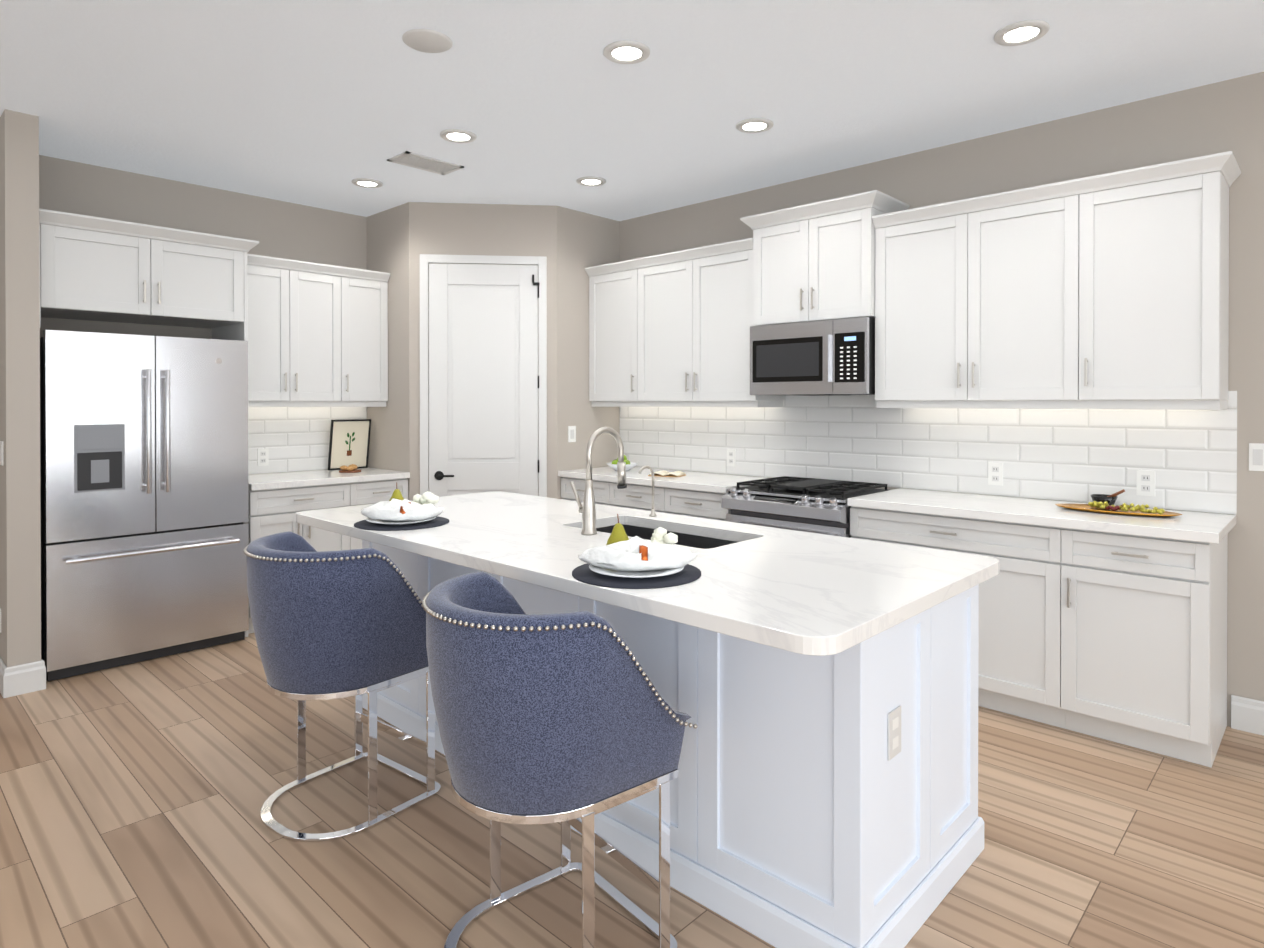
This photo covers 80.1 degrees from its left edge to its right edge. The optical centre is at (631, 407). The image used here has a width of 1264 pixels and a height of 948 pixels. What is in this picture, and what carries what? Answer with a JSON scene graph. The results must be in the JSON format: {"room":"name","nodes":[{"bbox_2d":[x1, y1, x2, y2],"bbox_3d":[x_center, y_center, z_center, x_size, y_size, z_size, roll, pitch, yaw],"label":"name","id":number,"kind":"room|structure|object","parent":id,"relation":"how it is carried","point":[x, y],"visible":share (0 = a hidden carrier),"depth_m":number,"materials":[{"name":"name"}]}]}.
{"room":"kitchen","nodes":[
{"label":"kitchen","id":0,"kind":"room"},
{"bbox_2d":[0,109,40,666],"bbox_3d":[-3.231,-0.020,3.917,0.720,2.830,0.130,0,0,43],"label":"wall","id":1,"kind":"structure","parent":0,"point":[20,565],"depth_m":3.67,"materials":[{"name":"beige paint"}]},
{"bbox_2d":[0,441,3,465],"bbox_3d":[-3.105,0.226,3.703,0.072,0.118,0.008,0,0,43],"label":"outlet","id":2,"kind":"object","parent":1,"relation":"attached to","point":[1,454],"depth_m":3.69,"materials":[{"name":"white plastic"}]},
{"bbox_2d":[0,657,15,697],"bbox_3d":[-3.256,1.325,3.857,0.697,0.142,0.042,0,0,43],"label":"baseboard","id":3,"kind":"structure","parent":1,"relation":"attached to","point":[7,674],"depth_m":3.63,"materials":[{"name":"white wood"}]},
{"bbox_2d":[39,155,366,474],"bbox_3d":[-4.132,-0.018,3.620,0.180,2.830,9.200,0,0,43],"label":"wall","id":4,"kind":"structure","parent":0,"point":[285,230],"depth_m":4.85,"materials":[{"name":"beige paint"}]},
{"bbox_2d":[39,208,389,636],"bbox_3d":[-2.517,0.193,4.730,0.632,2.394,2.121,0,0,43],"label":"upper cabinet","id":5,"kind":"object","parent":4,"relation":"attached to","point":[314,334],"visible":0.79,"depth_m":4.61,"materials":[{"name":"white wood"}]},
{"bbox_2d":[257,448,268,465],"bbox_3d":[-2.535,0.343,5.167,0.007,0.118,0.072,0,0,43],"label":"outlet","id":6,"kind":"object","parent":4,"relation":"attached to","point":[262,457],"visible":1,"depth_m":5.17,"materials":[{"name":"white plastic"}]},
{"bbox_2d":[248,407,366,474],"bbox_3d":[-2.382,0.187,5.335,0.003,0.539,1.056,0,0,43],"label":"backsplash","id":7,"kind":"structure","parent":4,"relation":"attached to","point":[294,439],"depth_m":5.32,"materials":[{"name":"tile"}]},
{"bbox_2d":[367,202,619,499],"bbox_3d":[-1.057,-0.030,5.789,1.300,2.830,1.420,0,0,43],"label":"wall","id":8,"kind":"structure","parent":0,"point":[571,245],"depth_m":5.40,"materials":[{"name":"beige paint"}]},
{"bbox_2d":[420,254,546,496],"bbox_3d":[-1.051,0.156,5.336,0.595,2.462,0.678,0,0,43],"label":"door","id":9,"kind":"structure","parent":8,"relation":"attached to","point":[483,387],"depth_m":5.33,"materials":[{"name":"white wood"}]},
{"bbox_2d":[568,426,575,441],"bbox_3d":[-0.437,0.196,5.493,0.008,0.118,0.072,0,0,43],"label":"outlet","id":10,"kind":"object","parent":8,"relation":"attached to","point":[571,433],"visible":1,"depth_m":5.49,"materials":[{"name":"white plastic"}]},
{"bbox_2d":[0,633,1263,947],"bbox_3d":[-0.329,1.477,0.024,10.700,0.120,9.200,0,0,43],"label":"floor","id":11,"kind":"structure","parent":0,"point":[134,797],"depth_m":2.42,"materials":[{"name":"brown wood"}]},
{"bbox_2d":[40,330,248,680],"bbox_3d":[-2.819,0.498,4.321,0.707,1.781,0.960,0,0,43],"label":"fridge","id":12,"kind":"object","parent":11,"relation":"on","point":[144,503],"visible":0.98,"depth_m":4.06,"materials":[{"name":"grey metal"}]},
{"bbox_2d":[248,467,409,633],"bbox_3d":[-2.150,0.923,5.120,0.633,0.929,1.056,0,0,43],"label":"base cabinet","id":13,"kind":"object","parent":11,"relation":"on","point":[277,502],"visible":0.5,"depth_m":4.85,"materials":[{"name":"white wood"}]},
{"bbox_2d":[328,419,370,469],"bbox_3d":[-2.075,0.273,5.530,0.074,0.368,0.300,0,0,43],"label":"art","id":14,"kind":"object","parent":13,"relation":"on","point":[349,443],"visible":1,"depth_m":5.52,"materials":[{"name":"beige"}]},
{"bbox_2d":[339,464,360,472],"bbox_3d":[-1.992,0.430,5.314,0.150,0.053,0.150,0,0,43],"label":"board","id":15,"kind":"object","parent":13,"relation":"on","point":[351,468],"visible":1,"depth_m":5.28,"materials":[{"name":"brown wood"}]},
{"bbox_2d":[243,531,440,840],"bbox_3d":[-1.053,0.931,2.688,0.624,0.938,0.604,0,0,43],"label":"stool","id":16,"kind":"object","parent":11,"relation":"on","point":[328,625],"visible":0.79,"depth_m":2.47,"materials":[{"name":"blue fabric"}]},
{"bbox_2d":[422,571,696,947],"bbox_3d":[-0.219,0.935,1.949,0.634,0.938,0.609,0,0,43],"label":"stool","id":17,"kind":"object","parent":11,"relation":"on","point":[567,720],"visible":1,"depth_m":1.74,"materials":[{"name":"blue fabric"}]},
{"bbox_2d":[361,539,983,947],"bbox_3d":[-0.082,0.956,2.956,2.528,0.888,0.829,0,0,43],"label":"kitchen island","id":18,"kind":"object","parent":11,"relation":"on","point":[820,689],"depth_m":2.05,"materials":[{"name":"white wood"}]},
{"bbox_2d":[296,491,998,662],"bbox_3d":[-0.175,0.491,2.855,2.640,0.040,1.130,0,0,43],"label":"island countertop","id":19,"kind":"structure","parent":18,"relation":"on","point":[810,595],"depth_m":2.25,"materials":[{"name":"white stone"}]},
{"bbox_2d":[354,482,448,530],"bbox_3d":[-0.930,0.392,3.047,0.370,0.154,0.370,0,0,43],"label":"place setting","id":20,"kind":"object","parent":19,"relation":"on","point":[397,511],"visible":1,"depth_m":3.00,"materials":[{"name":"grey ceramic"}]},
{"bbox_2d":[568,427,626,534],"bbox_3d":[-0.123,0.273,2.874,0.110,0.396,0.221,0,0,43],"label":"faucet","id":21,"kind":"object","parent":19,"relation":"on","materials":[{"name":"silver metal"}]},
{"bbox_2d":[572,514,700,588],"bbox_3d":[0.013,0.397,2.153,0.370,0.154,0.370,0,0,43],"label":"place setting","id":22,"kind":"object","parent":19,"relation":"on","point":[621,559],"visible":1,"depth_m":2.10,"materials":[{"name":"grey ceramic"}]},
{"bbox_2d":[636,466,659,514],"bbox_3d":[0.065,0.358,3.210,0.032,0.221,0.106,0,0,43],"label":"faucet","id":23,"kind":"object","parent":19,"relation":"on","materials":[{"name":"silver metal"}]},
{"bbox_2d":[600,519,731,546],"bbox_3d":[0.103,0.600,2.888,0.764,0.202,0.384,0,0,43],"label":"sink","id":24,"kind":"object","parent":19,"relation":"in","point":[697,538],"depth_m":3.06,"materials":[{"name":"black"}]},
{"bbox_2d":[721,476,889,537],"bbox_3d":[1.012,0.912,4.314,0.748,0.952,0.702,0,0,43],"label":"range","id":25,"kind":"object","parent":11,"relation":"on","point":[814,505],"visible":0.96,"depth_m":4.12,"materials":[{"name":"silver metal"}]},
{"bbox_2d":[558,467,1235,767],"bbox_3d":[1.048,0.927,4.336,3.757,0.929,0.633,0,0,43],"label":"base cabinet","id":26,"kind":"object","parent":11,"relation":"on","point":[1111,627],"depth_m":3.17,"materials":[{"name":"white wood"}]},
{"bbox_2d":[606,455,637,470],"bbox_3d":[-0.071,0.397,5.422,0.230,0.117,0.230,0,0,43],"label":"fruit bowl","id":27,"kind":"object","parent":26,"relation":"on","point":[629,465],"visible":0.69,"depth_m":5.38,"materials":[{"name":"white ceramic"}]},
{"bbox_2d":[648,470,684,476],"bbox_3d":[0.236,0.445,5.048,0.216,0.026,0.156,0,0,23],"label":"open book","id":28,"kind":"object","parent":26,"relation":"on","point":[663,473],"visible":0.92,"depth_m":5.01,"materials":[{"name":"beige paper"}]},
{"bbox_2d":[1055,501,1182,516],"bbox_3d":[2.156,0.444,3.353,0.487,0.048,0.212,0,0,43],"label":"tray","id":29,"kind":"object","parent":26,"relation":"on","point":[1122,509],"visible":1,"depth_m":3.31,"materials":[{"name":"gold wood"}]},
{"bbox_2d":[1090,489,1124,504],"bbox_3d":[2.231,0.422,3.523,0.143,0.090,0.110,0,0,43],"label":"mortar","id":30,"kind":"object","parent":29,"relation":"on","point":[1110,499],"visible":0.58,"depth_m":3.50,"materials":[{"name":"black stone"}]},
{"bbox_2d":[0,0,1263,220],"bbox_3d":[-0.329,-1.473,0.007,10.700,0.120,9.200,0,0,43],"label":"ceiling","id":31,"kind":"structure","parent":0,"point":[322,104],"depth_m":3.34,"materials":[{"name":"white paint"}]},
{"bbox_2d":[351,178,382,187],"bbox_3d":[-1.696,-1.433,4.816,0.190,0.011,0.190,0,0,43],"label":"recessed light","id":32,"kind":"object","parent":31,"relation":"in","point":[366,183],"visible":1,"depth_m":4.80,"materials":[{"name":"white"}]},
{"bbox_2d":[387,151,463,174],"bbox_3d":[-1.212,-1.433,4.426,0.220,0.007,0.380,0,0,43],"label":"ceiling vent","id":33,"kind":"object","parent":31,"relation":"in","point":[419,161],"visible":0.98,"depth_m":4.41,"materials":[{"name":"white metal"}]},
{"bbox_2d":[402,29,452,52],"bbox_3d":[-0.797,-1.424,2.931,0.190,0.009,0.190,0,0,43],"label":"disc","id":34,"kind":"object","parent":31,"relation":"attached to","point":[427,40],"visible":0.98,"depth_m":2.91,"materials":[{"name":"white plastic"}]},
{"bbox_2d":[440,129,476,142],"bbox_3d":[-0.916,-1.429,3.967,0.190,0.011,0.190,0,0,43],"label":"recessed light","id":35,"kind":"object","parent":31,"relation":"in","point":[457,135],"visible":1,"depth_m":3.95,"materials":[{"name":"white"}]},
{"bbox_2d":[576,176,605,185],"bbox_3d":[-0.259,-1.433,4.777,0.190,0.011,0.190,0,0,43],"label":"recessed light","id":36,"kind":"object","parent":31,"relation":"in","point":[591,181],"visible":0.98,"depth_m":4.76,"materials":[{"name":"white"}]},
{"bbox_2d":[603,40,649,63],"bbox_3d":[-0.021,-1.423,3.022,0.190,0.011,0.190,0,0,43],"label":"recessed light","id":37,"kind":"object","parent":31,"relation":"in","point":[626,52],"visible":1,"depth_m":3.01,"materials":[{"name":"white"}]},
{"bbox_2d":[736,118,773,132],"bbox_3d":[0.623,-1.428,3.817,0.190,0.011,0.190,0,0,43],"label":"recessed light","id":38,"kind":"object","parent":31,"relation":"in","point":[754,125],"visible":1,"depth_m":3.81,"materials":[{"name":"white"}]},
{"bbox_2d":[994,20,1049,45],"bbox_3d":[1.483,-1.423,2.864,0.190,0.011,0.190,0,0,43],"label":"recessed light","id":39,"kind":"object","parent":31,"relation":"in","point":[1021,32],"visible":0.98,"depth_m":2.85,"materials":[{"name":"white"}]},
{"bbox_2d":[620,72,1263,726],"bbox_3d":[2.832,-0.016,3.205,10.500,2.830,0.180,0,0,43],"label":"wall","id":40,"kind":"structure","parent":0,"point":[1204,120],"depth_m":3.47,"materials":[{"name":"beige paint"}]},
{"bbox_2d":[727,449,735,466],"bbox_3d":[0.675,0.343,5.118,0.072,0.118,0.007,0,0,43],"label":"outlet","id":41,"kind":"object","parent":40,"relation":"attached to","point":[731,453],"depth_m":5.11,"materials":[{"name":"white plastic"}]},
{"bbox_2d":[585,151,1240,409],"bbox_3d":[1.126,-0.573,4.402,3.767,1.150,0.417,0,0,43],"label":"upper cabinet","id":42,"kind":"object","parent":40,"relation":"attached to","point":[1107,291],"visible":1,"depth_m":3.71,"materials":[{"name":"white wood"}]},
{"bbox_2d":[750,317,874,395],"bbox_3d":[1.111,-0.278,4.411,0.750,0.416,0.428,0,0,43],"label":"microwave","id":43,"kind":"object","parent":42,"relation":"attached to","point":[826,357],"visible":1,"depth_m":4.23,"materials":[{"name":"silver metal"}]},
{"bbox_2d":[620,391,1236,514],"bbox_3d":[1.268,0.191,4.563,3.757,0.539,0.003,0,0,43],"label":"backsplash","id":44,"kind":"structure","parent":40,"relation":"attached to","point":[1189,457],"depth_m":4.07,"materials":[{"name":"tile"}]},
{"bbox_2d":[988,462,1002,485],"bbox_3d":[1.908,0.350,3.949,0.072,0.118,0.007,0,0,43],"label":"outlet","id":45,"kind":"object","parent":40,"relation":"attached to","point":[995,470],"depth_m":3.95,"materials":[{"name":"white plastic"}]},
{"bbox_2d":[1136,470,1154,495],"bbox_3d":[2.388,0.353,3.494,0.072,0.118,0.007,0,0,43],"label":"outlet","id":46,"kind":"object","parent":40,"relation":"attached to","point":[1145,482],"depth_m":3.49,"materials":[{"name":"white plastic"}]},
{"bbox_2d":[1231,695,1263,735],"bbox_3d":[4.522,1.338,1.475,5.255,0.142,0.016,0,0,43],"label":"baseboard","id":47,"kind":"structure","parent":40,"relation":"attached to","point":[1247,714],"depth_m":3.24,"materials":[{"name":"white wood"}]},
{"bbox_2d":[1249,443,1263,470],"bbox_3d":[2.702,0.214,3.200,0.118,0.118,0.008,0,0,43],"label":"outlet","id":48,"kind":"object","parent":40,"relation":"attached to","point":[1256,450],"depth_m":3.22,"materials":[{"name":"white plastic"}]}
]}

